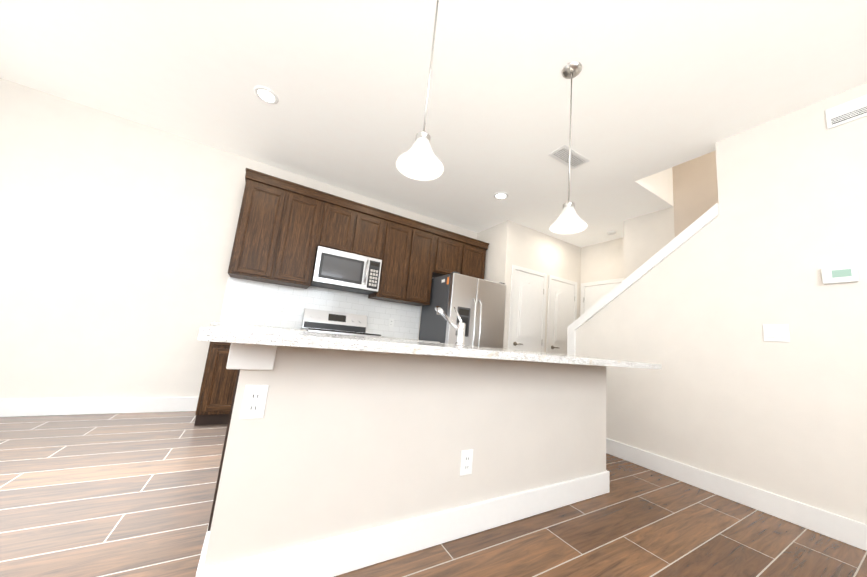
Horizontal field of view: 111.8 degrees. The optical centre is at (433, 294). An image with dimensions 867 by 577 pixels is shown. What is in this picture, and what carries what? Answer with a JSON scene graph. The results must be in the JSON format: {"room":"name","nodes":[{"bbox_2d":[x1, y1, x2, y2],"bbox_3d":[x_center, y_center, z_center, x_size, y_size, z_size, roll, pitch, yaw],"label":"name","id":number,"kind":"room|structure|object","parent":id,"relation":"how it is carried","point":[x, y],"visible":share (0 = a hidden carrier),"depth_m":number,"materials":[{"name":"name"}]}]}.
{"room":"kitchen","nodes":[
{"label":"kitchen","id":0,"kind":"room"},
{"bbox_2d":[0,78,476,398],"bbox_3d":[-1.091,0.020,3.852,7.650,2.740,0.150,10,-10,-29],"label":"wall","id":1,"kind":"structure","parent":0,"point":[117,235],"depth_m":2.70,"materials":[{"name":"paint"}]},
{"bbox_2d":[0,397,198,416],"bbox_3d":[-3.297,0.914,2.378,2.338,0.135,0.019,10,-10,-29],"label":"baseboard","id":2,"kind":"structure","parent":1,"relation":"attached to","point":[41,407],"depth_m":2.55,"materials":[{"name":"white wood"}]},
{"bbox_2d":[228,168,327,288],"bbox_3d":[-1.713,-0.683,3.269,0.762,1.096,0.344,10,-10,-29],"label":"upper cabinet","id":3,"kind":"object","parent":1,"relation":"attached to","point":[285,229],"depth_m":3.11,"materials":[{"name":"brown wood"}]},
{"bbox_2d":[220,277,420,339],"bbox_3d":[-1.208,0.204,3.671,2.330,0.523,0.010,10,-10,-29],"label":"backsplash","id":4,"kind":"structure","parent":1,"relation":"attached to","point":[244,300],"depth_m":3.47,"materials":[{"name":"tile"}]},
{"bbox_2d":[388,318,393,326],"bbox_3d":[-0.577,0.381,4.010,0.072,0.115,0.008,10,-10,-29],"label":"outlet","id":5,"kind":"object","parent":4,"relation":"attached to","point":[391,322],"visible":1,"depth_m":4.01,"materials":[{"name":"white plastic"}]},
{"bbox_2d":[320,193,387,259],"bbox_3d":[-1.037,-0.788,3.673,0.760,0.644,0.344,10,-10,-29],"label":"upper cabinet","id":6,"kind":"object","parent":1,"relation":"attached to","point":[349,226],"depth_m":3.52,"materials":[{"name":"brown wood"}]},
{"bbox_2d":[311,246,381,294],"bbox_3d":[-1.060,-0.273,3.549,0.748,0.405,0.448,10,-10,-29],"label":"microwave","id":7,"kind":"object","parent":6,"relation":"attached to","point":[334,269],"visible":0.98,"depth_m":3.39,"materials":[{"name":"silver plastic"}]},
{"bbox_2d":[368,212,439,305],"bbox_3d":[-0.405,-0.449,4.009,0.760,1.096,0.344,10,-10,-29],"label":"upper cabinet","id":8,"kind":"object","parent":1,"relation":"attached to","point":[408,266],"depth_m":3.86,"materials":[{"name":"brown wood"}]},
{"bbox_2d":[436,228,487,278],"bbox_3d":[0.335,-0.547,4.450,0.910,0.636,0.344,10,-10,-29],"label":"upper cabinet","id":9,"kind":"object","parent":1,"relation":"attached to","point":[455,252],"depth_m":4.29,"materials":[{"name":"brown wood"}]},
{"bbox_2d":[0,411,866,576],"bbox_3d":[0.193,1.188,1.263,7.700,0.100,5.700,10,-10,-29],"label":"floor","id":10,"kind":"structure","parent":0,"point":[112,495],"depth_m":1.48,"materials":[{"name":"brown tile"}]},
{"bbox_2d":[194,321,306,425],"bbox_3d":[-1.787,0.753,2.923,0.780,0.889,0.623,10,-10,-29],"label":"base cabinet","id":11,"kind":"object","parent":10,"relation":"on","point":[216,394],"visible":0.25,"depth_m":2.55,"materials":[{"name":"brown wood"}]},
{"bbox_2d":[209,321,306,333],"bbox_3d":[-1.748,0.332,2.987,0.780,0.033,0.623,10,-10,-29],"label":"countertop","id":12,"kind":"structure","parent":11,"relation":"on","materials":[{"name":"stone"}]},
{"bbox_2d":[301,308,380,337],"bbox_3d":[-1.071,0.745,3.248,0.752,1.135,0.728,10,-10,-29],"label":"range","id":13,"kind":"object","parent":10,"relation":"on","point":[315,320],"visible":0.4,"depth_m":3.50,"materials":[{"name":"silver metal"}]},
{"bbox_2d":[196,342,615,576],"bbox_3d":[0.042,0.779,1.855,2.281,0.854,0.863,10,-10,-29],"label":"kitchen island","id":14,"kind":"object","parent":10,"relation":"on","point":[342,453],"depth_m":1.25,"materials":[{"name":"white paint"}]},
{"bbox_2d":[197,326,661,369],"bbox_3d":[0.158,0.329,1.802,2.400,0.033,1.160,10,-10,-29],"label":"island countertop","id":15,"kind":"structure","parent":14,"relation":"on","point":[238,335],"depth_m":1.04,"materials":[{"name":"white stone"}]},
{"bbox_2d":[435,306,467,345],"bbox_3d":[0.112,0.204,2.026,0.068,0.271,0.349,10,-10,-29],"label":"faucet","id":16,"kind":"object","parent":15,"relation":"on","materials":[{"name":"silver metal"}]},
{"bbox_2d":[381,336,439,342],"bbox_3d":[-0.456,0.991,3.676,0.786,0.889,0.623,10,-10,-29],"label":"countertop","id":17,"kind":"structure","parent":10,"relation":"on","point":[409,339],"depth_m":3.50,"materials":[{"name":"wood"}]},
{"bbox_2d":[419,272,505,347],"bbox_3d":[0.385,0.675,4.040,0.901,1.777,0.837,10,-10,-29],"label":"refrigerator","id":18,"kind":"object","parent":10,"relation":"on","point":[478,304],"visible":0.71,"depth_m":3.81,"materials":[{"name":"silver metal"}]},
{"bbox_2d":[0,0,866,247],"bbox_3d":[0.476,-2.084,1.747,7.650,1.060,5.700,10,-10,-29],"label":"ceiling","id":19,"kind":"structure","parent":0,"point":[659,86],"depth_m":2.12,"materials":[{"name":"paint"}]},
{"bbox_2d":[254,86,278,103],"bbox_3d":[-1.354,-1.614,2.377,0.180,0.012,0.180,10,-10,-29],"label":"recessed light","id":20,"kind":"object","parent":19,"relation":"in","point":[266,94],"visible":1,"depth_m":2.37,"materials":[{"name":"white plastic"}]},
{"bbox_2d":[395,0,443,180],"bbox_3d":[-0.010,-1.094,1.367,0.215,1.092,0.215,10,-10,-29],"label":"pendant light","id":21,"kind":"object","parent":19,"relation":"hanging from","point":[419,160],"visible":1,"depth_m":1.32,"materials":[{"name":"white glass"}]},
{"bbox_2d":[494,192,507,199],"bbox_3d":[0.834,-1.220,3.626,0.180,0.012,0.180,10,-10,-29],"label":"recessed light","id":22,"kind":"object","parent":19,"relation":"in","point":[501,195],"visible":1,"depth_m":3.62,"materials":[{"name":"white plastic"}]},
{"bbox_2d":[549,61,587,233],"bbox_3d":[0.860,-0.940,1.848,0.215,1.092,0.215,10,-10,-29],"label":"pendant light","id":23,"kind":"object","parent":19,"relation":"hanging from","point":[569,220],"visible":1,"depth_m":1.83,"materials":[{"name":"white glass"}]},
{"bbox_2d":[548,145,589,168],"bbox_3d":[1.294,-1.304,2.799,0.380,0.010,0.180,10,-10,-29],"label":"ceiling vent","id":24,"kind":"object","parent":19,"relation":"in","point":[561,154],"visible":0.96,"depth_m":2.79,"materials":[{"name":"white plastic"}]},
{"bbox_2d":[607,230,616,234],"bbox_3d":[2.665,-0.924,4.386,0.124,0.032,0.124,10,-10,-29],"label":"smoke detector","id":25,"kind":"object","parent":19,"relation":"attached to","point":[612,232],"visible":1,"depth_m":4.36,"materials":[{"name":"white plastic"}]},
{"bbox_2d":[477,220,580,351],"bbox_3d":[1.539,0.415,4.842,1.740,2.740,0.720,10,-10,-29],"label":"wall","id":26,"kind":"structure","parent":0,"point":[511,243],"depth_m":4.53,"materials":[{"name":"paint"}]},
{"bbox_2d":[508,265,546,351],"bbox_3d":[1.379,0.644,4.271,0.740,2.090,0.061,10,-10,-29],"label":"closet door","id":27,"kind":"structure","parent":26,"relation":"in","point":[527,314],"depth_m":4.33,"materials":[{"name":"white wood"}]},
{"bbox_2d":[546,275,576,354],"bbox_3d":[2.054,0.764,4.653,0.710,2.090,0.061,10,-10,-29],"label":"closet door","id":28,"kind":"structure","parent":26,"relation":"in","point":[562,307],"depth_m":4.69,"materials":[{"name":"white wood"}]},
{"bbox_2d":[580,238,623,306],"bbox_3d":[2.607,0.518,4.865,0.150,2.740,1.735,10,-10,-29],"label":"wall","id":29,"kind":"structure","parent":0,"point":[603,261],"depth_m":4.78,"materials":[{"name":"paint"}]},
{"bbox_2d":[580,278,623,315],"bbox_3d":[2.615,0.800,4.543,0.061,2.090,0.770,10,-10,-29],"label":"door","id":30,"kind":"structure","parent":29,"relation":"in","point":[592,294],"depth_m":4.80,"materials":[{"name":"white wood"}]},
{"bbox_2d":[624,151,718,279],"bbox_3d":[3.786,-0.234,2.402,0.750,3.700,3.815,10,-10,-29],"label":"wall","id":31,"kind":"structure","parent":0,"point":[647,237],"depth_m":3.49,"materials":[{"name":"paint"}]},
{"bbox_2d":[576,83,866,523],"bbox_3d":[2.638,-0.434,1.793,0.120,3.700,3.885,10,-10,-29],"label":"wall","id":32,"kind":"structure","parent":0,"point":[727,391],"depth_m":2.06,"materials":[{"name":"paint"}]},
{"bbox_2d":[567,203,718,354],"bbox_3d":[1.918,0.413,2.796,0.176,2.200,1.314,10,-10,-29],"label":"trim","id":33,"kind":"structure","parent":32,"relation":"attached to","point":[711,214],"depth_m":2.75,"materials":[{"name":"white wood"}]},
{"bbox_2d":[606,438,866,550],"bbox_3d":[2.422,1.327,1.600,0.136,0.135,3.735,10,-10,-29],"label":"baseboard","id":34,"kind":"structure","parent":32,"relation":"attached to","point":[838,527],"depth_m":1.96,"materials":[{"name":"white wood"}]},
{"bbox_2d":[763,324,789,341],"bbox_3d":[2.324,0.258,1.992,0.010,0.118,0.118,10,-10,-29],"label":"light switch","id":35,"kind":"object","parent":32,"relation":"attached to","point":[776,332],"visible":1,"depth_m":1.99,"materials":[{"name":"white plastic"}]},
{"bbox_2d":[821,265,858,283],"bbox_3d":[2.491,-0.121,1.802,0.026,0.100,0.130,10,-10,-29],"label":"thermostat","id":36,"kind":"object","parent":32,"relation":"attached to","point":[843,274],"visible":1,"depth_m":1.79,"materials":[{"name":"white plastic"}]},
{"bbox_2d":[825,95,866,128],"bbox_3d":[2.698,-1.177,1.782,0.014,0.140,0.380,10,-10,-29],"label":"air vent","id":37,"kind":"object","parent":32,"relation":"in","point":[848,111],"visible":1,"depth_m":1.87,"materials":[{"name":"white plastic"}]}
]}

